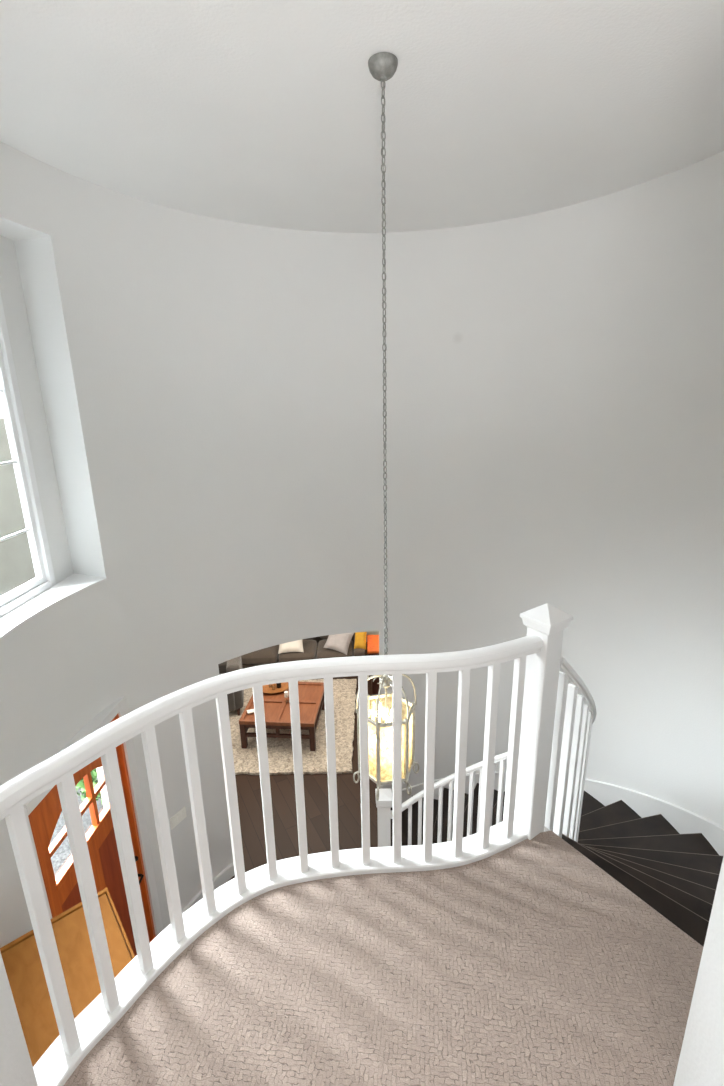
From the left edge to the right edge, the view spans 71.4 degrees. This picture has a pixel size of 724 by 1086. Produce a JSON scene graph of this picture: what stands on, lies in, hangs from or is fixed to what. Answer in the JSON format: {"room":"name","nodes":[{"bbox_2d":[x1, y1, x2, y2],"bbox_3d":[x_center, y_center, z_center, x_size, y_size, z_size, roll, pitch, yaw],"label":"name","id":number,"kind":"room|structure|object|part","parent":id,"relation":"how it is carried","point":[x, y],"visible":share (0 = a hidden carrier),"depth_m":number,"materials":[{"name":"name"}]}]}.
{"room":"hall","nodes":[
{"label":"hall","id":0,"kind":"room"},
{"bbox_2d":[0,952,37,1085],"bbox_3d":[-1.231,0.573,-0.734,0.757,3.432,3.492,-1,16,0],"label":"wall","id":1,"kind":"structure","parent":0,"point":[16,1068],"depth_m":1.21,"materials":[{"name":"paint"}]},
{"bbox_2d":[0,235,73,583],"bbox_3d":[-2.146,-0.591,2.549,0.100,2.350,1.810,-1,16,0],"label":"window frame","id":2,"kind":"structure","parent":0,"point":[11,291],"depth_m":3.22,"materials":[{"name":"paint"}]},
{"bbox_2d":[0,293,55,616],"bbox_3d":[-2.129,-0.448,2.592,0.079,1.850,1.215,-1,16,0],"label":"window","id":3,"kind":"structure","parent":2,"relation":"attached to","point":[10,399],"depth_m":3.13,"materials":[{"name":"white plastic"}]},
{"bbox_3d":[-2.133,-0.443,2.593,0.044,1.750,1.105,-1,16,0],"label":"sash","id":4,"kind":"part","parent":3,"relation":"part of","materials":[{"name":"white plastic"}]},
{"bbox_2d":[227,642,379,881],"bbox_3d":[0.347,3.160,6.016,6.620,0.100,8.900,-1,16,0],"label":"floor","id":5,"kind":"structure","parent":0,"point":[283,796],"depth_m":5.92,"materials":[{"name":"brown wood"}]},
{"bbox_2d":[0,887,134,1065],"bbox_3d":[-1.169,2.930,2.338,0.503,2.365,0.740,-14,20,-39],"label":"doormat","id":6,"kind":"object","parent":5,"relation":"on","point":[21,957],"visible":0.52,"depth_m":2.11,"materials":[{"name":"orange carpet"}]},
{"bbox_2d":[229,679,356,774],"bbox_3d":[-1.133,2.677,7.605,2.100,0.032,2.288,-1,16,0],"label":"area rug","id":7,"kind":"object","parent":5,"relation":"on","point":[280,750],"visible":0.45,"depth_m":7.04,"materials":[{"name":"beige carpet"}]},
{"bbox_2d":[218,656,243,715],"bbox_3d":[-2.301,2.171,7.877,0.840,0.840,0.800,-4,16,-12],"label":"armchair","id":8,"kind":"object","parent":7,"relation":"on","point":[235,699],"visible":0.2,"depth_m":7.64,"materials":[{"name":"grey fabric"}]},
{"bbox_3d":[-2.428,2.167,8.197,0.720,0.480,0.140,-4,16,-12],"label":"armrest","id":9,"kind":"part","parent":8,"relation":"part of","materials":[{"name":"grey fabric"}]},
{"bbox_3d":[-2.288,2.337,7.575,0.720,0.480,0.140,-4,16,-12],"label":"armrest","id":10,"kind":"part","parent":8,"relation":"part of","materials":[{"name":"grey fabric"}]},
{"bbox_3d":[-1.989,2.099,7.927,0.200,0.740,0.720,-4,16,-12],"label":"backrest","id":11,"kind":"part","parent":8,"relation":"part of","materials":[{"name":"grey fabric"}]},
{"bbox_2d":[239,682,324,750],"bbox_3d":[-1.115,2.497,7.371,1.040,0.440,1.040,0,16,5],"label":"coffee table","id":12,"kind":"object","parent":7,"relation":"on","point":[311,694],"visible":0.59,"depth_m":7.06,"materials":[{"name":"red wood"}]},
{"bbox_3d":[-1.632,2.650,6.958,0.072,0.385,0.072,0,16,5],"label":"leg","id":13,"kind":"part","parent":12,"relation":"part of","materials":[{"name":"brown wood"}]},
{"bbox_2d":[262,682,288,693],"bbox_3d":[-1.321,2.179,7.614,0.481,0.051,0.310,-3,16,-8],"label":"serving tray","id":14,"kind":"object","parent":12,"relation":"on","point":[270,688],"visible":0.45,"depth_m":7.61,"materials":[{"name":"orange wood"}]},
{"bbox_3d":[-1.118,2.297,7.316,1.040,0.024,1.040,0,16,5],"label":"frame","id":15,"kind":"part","parent":12,"relation":"part of","materials":[{"name":"red wood"}]},
{"bbox_3d":[-0.675,2.655,6.877,0.072,0.385,0.072,0,16,5],"label":"leg","id":16,"kind":"part","parent":12,"relation":"part of","materials":[{"name":"brown wood"}]},
{"bbox_2d":[241,633,364,668],"bbox_3d":[-1.132,1.818,9.123,2.370,0.876,0.980,-1,16,0],"label":"sofa","id":17,"kind":"object","parent":5,"relation":"on","point":[313,648],"visible":0.27,"depth_m":8.73,"materials":[{"name":"brown fabric"}]},
{"bbox_2d":[241,645,278,663],"bbox_3d":[-1.791,1.933,8.996,0.649,0.204,0.680,-1,16,0],"label":"seat cushion","id":18,"kind":"object","parent":17,"relation":"on","point":[269,655],"depth_m":8.70,"materials":[{"name":"brown fabric"}]},
{"bbox_2d":[278,639,303,653],"bbox_3d":[-1.239,1.722,8.795,0.440,0.306,0.279,-2,16,-4],"label":"throw pillow","id":19,"kind":"object","parent":17,"relation":"on","point":[294,646],"visible":0.59,"depth_m":8.70,"materials":[{"name":"white fabric"}]},
{"bbox_2d":[279,640,316,662],"bbox_3d":[-1.134,1.921,8.996,0.649,0.204,0.680,-1,16,0],"label":"seat cushion","id":20,"kind":"object","parent":17,"relation":"on","point":[309,646],"depth_m":8.73,"materials":[{"name":"brown fabric"}]},
{"bbox_3d":[-1.136,1.617,9.483,2.370,0.530,0.180,-1,16,0],"label":"backrest","id":21,"kind":"part","parent":17,"relation":"part of","materials":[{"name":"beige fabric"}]},
{"bbox_2d":[316,639,352,658],"bbox_3d":[-0.478,1.909,8.996,0.649,0.204,0.680,-1,16,0],"label":"seat cushion","id":22,"kind":"object","parent":17,"relation":"on","point":[321,652],"depth_m":8.76,"materials":[{"name":"brown fabric"}]},
{"bbox_2d":[323,633,353,654],"bbox_3d":[-0.399,1.687,8.790,0.499,0.415,0.288,3,16,15],"label":"throw pillow","id":23,"kind":"object","parent":17,"relation":"on","point":[338,642],"visible":0.77,"depth_m":8.71,"materials":[{"name":"grey fabric"}]},
{"bbox_3d":[-0.044,1.951,9.124,0.200,0.420,0.860,-1,16,0],"label":"armrest","id":24,"kind":"part","parent":17,"relation":"part of","materials":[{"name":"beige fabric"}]},
{"bbox_2d":[354,632,366,649],"bbox_3d":[-0.025,1.656,8.804,0.220,0.353,0.215,1,16,8],"label":"throw pillow","id":25,"kind":"object","parent":17,"relation":"on","point":[360,637],"visible":0.82,"depth_m":8.75,"materials":[{"name":"yellow fabric"}]},
{"bbox_2d":[367,635,378,678],"bbox_3d":[0.397,2.013,8.947,0.600,0.540,0.640,-1,16,0],"label":"end table","id":26,"kind":"object","parent":5,"relation":"on","point":[372,640],"visible":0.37,"depth_m":8.81,"materials":[{"name":"orange wood"}]},
{"bbox_2d":[371,675,378,694],"bbox_3d":[0.461,2.237,8.303,0.640,0.450,0.480,-1,16,0],"label":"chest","id":27,"kind":"object","parent":5,"relation":"on","point":[375,687],"visible":0.19,"depth_m":8.09,"materials":[{"name":"brown wood"}]},
{"bbox_2d":[390,771,723,946],"bbox_3d":[1.302,2.183,3.736,1.882,2.969,3.999,-7,17,-20],"label":"staircase","id":28,"kind":"structure","parent":5,"relation":"on","point":[668,855],"depth_m":3.31,"materials":[{"name":"brown wood"}]},
{"bbox_2d":[375,654,595,846],"bbox_3d":[0.818,1.802,3.494,0.834,3.492,2.147,-6,16,-19],"label":"balustrade","id":29,"kind":"object","parent":28,"relation":"on","point":[570,744],"visible":0.52,"depth_m":2.30,"materials":[{"name":"white paint"}]},
{"bbox_3d":[0.202,2.756,4.604,0.112,1.081,0.112,-1,16,0],"label":"newel post","id":30,"kind":"part","parent":29,"relation":"part of","materials":[{"name":"white paint"}]},
{"bbox_2d":[0,141,723,947],"bbox_3d":[0.182,0.803,3.168,4.866,6.012,4.464,-1,16,0],"label":"wall","id":31,"kind":"structure","parent":0,"point":[211,389],"depth_m":3.99,"materials":[{"name":"paint"}]},
{"bbox_2d":[0,574,107,639],"bbox_3d":[-1.929,0.438,2.872,0.294,0.017,1.598,-1,16,0],"label":"windowsill","id":32,"kind":"structure","parent":31,"relation":"attached to","point":[73,584],"depth_m":3.15,"materials":[{"name":"white paint"}]},
{"bbox_2d":[23,696,162,957],"bbox_3d":[-1.862,2.518,3.549,0.224,2.535,1.170,0,16,3],"label":"door","id":33,"kind":"structure","parent":31,"relation":"in","point":[42,812],"depth_m":3.54,"materials":[{"name":"orange wood"}]},
{"bbox_3d":[-1.844,2.816,3.632,0.014,1.395,0.700,0,16,3],"label":"recessed panel","id":34,"kind":"part","parent":33,"relation":"part of","materials":[{"name":"red wood"}]},
{"bbox_3d":[-1.761,2.647,3.940,0.067,0.028,0.125,0,16,3],"label":"handle","id":35,"kind":"part","parent":33,"relation":"part of","materials":[{"name":"black metal"}]},
{"bbox_2d":[170,806,186,829],"bbox_3d":[-1.619,2.423,4.444,0.016,0.116,0.170,7,18,28],"label":"light switch","id":36,"kind":"object","parent":31,"relation":"attached to","point":[180,815],"visible":1,"depth_m":4.43,"materials":[{"name":"beige plastic"}]},
{"bbox_2d":[182,863,234,913],"bbox_3d":[-1.510,3.398,4.814,0.077,0.150,0.897,9,18,31],"label":"baseboard","id":37,"kind":"structure","parent":31,"relation":"attached to","point":[227,873],"depth_m":4.98,"materials":[{"name":"white paint"}]},
{"bbox_2d":[0,0,723,232],"bbox_3d":[0.137,-1.670,0.689,4.663,0.120,7.719,-1,16,0],"label":"ceiling","id":38,"kind":"structure","parent":0,"point":[266,113],"depth_m":2.36,"materials":[{"name":"paint"}]},
{"bbox_2d":[353,52,419,800],"bbox_3d":[0.118,-0.290,2.561,0.401,3.539,0.385,-1,16,0],"label":"pendant lantern","id":39,"kind":"object","parent":38,"relation":"hanging from","point":[382,66],"visible":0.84,"depth_m":2.78,"materials":[{"name":"grey metal"}]},
{"bbox_3d":[0.040,1.166,2.872,0.003,0.359,0.147,-14,20,-39],"label":"glass panel","id":40,"kind":"part","parent":39,"relation":"part of","materials":[{"name":"glass"}]},
{"bbox_3d":[0.117,1.105,3.089,0.147,0.359,0.003,-4,16,-11],"label":"glass panel","id":41,"kind":"part","parent":39,"relation":"part of","materials":[{"name":"glass"}]},
{"bbox_2d":[373,688,392,761],"bbox_3d":[0.142,1.051,2.934,0.168,0.480,0.162,-1,16,0],"label":"candle","id":42,"kind":"object","parent":39,"relation":"on","point":[387,719],"depth_m":2.92,"materials":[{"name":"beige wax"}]},
{"bbox_3d":[0.112,-0.603,2.474,0.021,2.777,0.021,2,16,9],"label":"chain","id":43,"kind":"part","parent":39,"relation":"part of","materials":[{"name":"grey metal"}]},
{"bbox_3d":[0.144,1.144,2.959,0.339,0.418,0.329,-1,16,0],"label":"frame","id":44,"kind":"part","parent":39,"relation":"part of","materials":[{"name":"beige metal"}]},
{"bbox_3d":[0.171,1.176,2.828,0.147,0.359,0.003,-4,16,-11],"label":"glass panel","id":45,"kind":"part","parent":39,"relation":"part of","materials":[{"name":"glass"}]},
{"bbox_3d":[0.247,1.114,3.046,0.003,0.359,0.147,-14,20,-39],"label":"glass panel","id":46,"kind":"part","parent":39,"relation":"part of","materials":[{"name":"glass"}]},
{"bbox_3d":[0.274,1.150,2.915,0.003,0.359,0.147,4,16,18],"label":"glass panel","id":47,"kind":"part","parent":39,"relation":"part of","materials":[{"name":"glass"}]},
{"bbox_2d":[366,631,378,641],"bbox_3d":[0.338,0.712,9.825,6.550,2.580,0.150,-1,16,0],"label":"wall","id":48,"kind":"structure","parent":0,"point":[375,632],"depth_m":10.05,"materials":[{"name":"paint"}]},
{"bbox_2d":[673,856,723,1085],"bbox_3d":[1.213,0.528,-0.734,0.834,3.432,3.492,-1,16,0],"label":"wall","id":49,"kind":"structure","parent":0,"point":[701,1059],"depth_m":1.17,"materials":[{"name":"paint"}]},
{"bbox_3d":[0.035,1.947,0.112,3.000,0.288,4.375,-1,16,0],"label":"floor","id":50,"kind":"structure","parent":0,"visible":0},
{"bbox_2d":[0,603,572,1085],"bbox_3d":[-0.151,0.959,1.768,1.923,1.331,0.433,-9,17,-27],"label":"balustrade","id":51,"kind":"object","parent":50,"relation":"on","point":[536,656],"visible":0.93,"depth_m":1.73,"materials":[{"name":"white paint"}]},
{"bbox_3d":[-0.198,0.465,1.603,1.790,0.057,0.381,-10,18,-28],"label":"handrail","id":52,"kind":"part","parent":51,"relation":"part of","materials":[{"name":"white paint"}]},
{"bbox_3d":[-0.197,1.446,1.884,1.815,0.332,0.420,-9,18,-28],"label":"rail","id":53,"kind":"part","parent":51,"relation":"part of","materials":[{"name":"white paint"}]},
{"bbox_3d":[0.699,0.893,2.054,0.094,1.255,0.094,-11,19,-33],"label":"newel post","id":54,"kind":"part","parent":51,"relation":"part of","materials":[{"name":"white paint"}]},
{"bbox_2d":[64,831,702,1085],"bbox_3d":[0.033,1.809,0.046,3.000,0.012,4.320,-1,16,0],"label":"floor","id":55,"kind":"structure","parent":50,"relation":"on","point":[526,963],"depth_m":1.56,"materials":[{"name":"beige carpet"}]},
{"label":"outside","id":56,"kind":"structure","parent":0,"visible":0},
{"bbox_2d":[49,777,103,877],"bbox_3d":[-15.923,4.375,3.210,28.000,0.130,44.000,-1,16,0],"label":"ground","id":57,"kind":"structure","parent":56,"point":[62,854],"depth_m":5.80,"materials":[{"name":"white"}]},
{"bbox_2d":[0,418,35,596],"bbox_3d":[-8.760,2.267,1.623,0.400,4.530,30.000,-1,16,0],"label":"wall","id":58,"kind":"structure","parent":57,"relation":"on","point":[16,562],"depth_m":12.36,"materials":[{"name":"beige paint"}]},
{"bbox_2d":[76,769,102,803],"bbox_3d":[-3.058,2.759,6.099,0.904,0.992,0.908,-1,16,0],"label":"shrub","id":59,"kind":"object","parent":57,"relation":"on","point":[94,775],"visible":0.05,"depth_m":5.75,"materials":[{"name":"green plant"}]}
]}

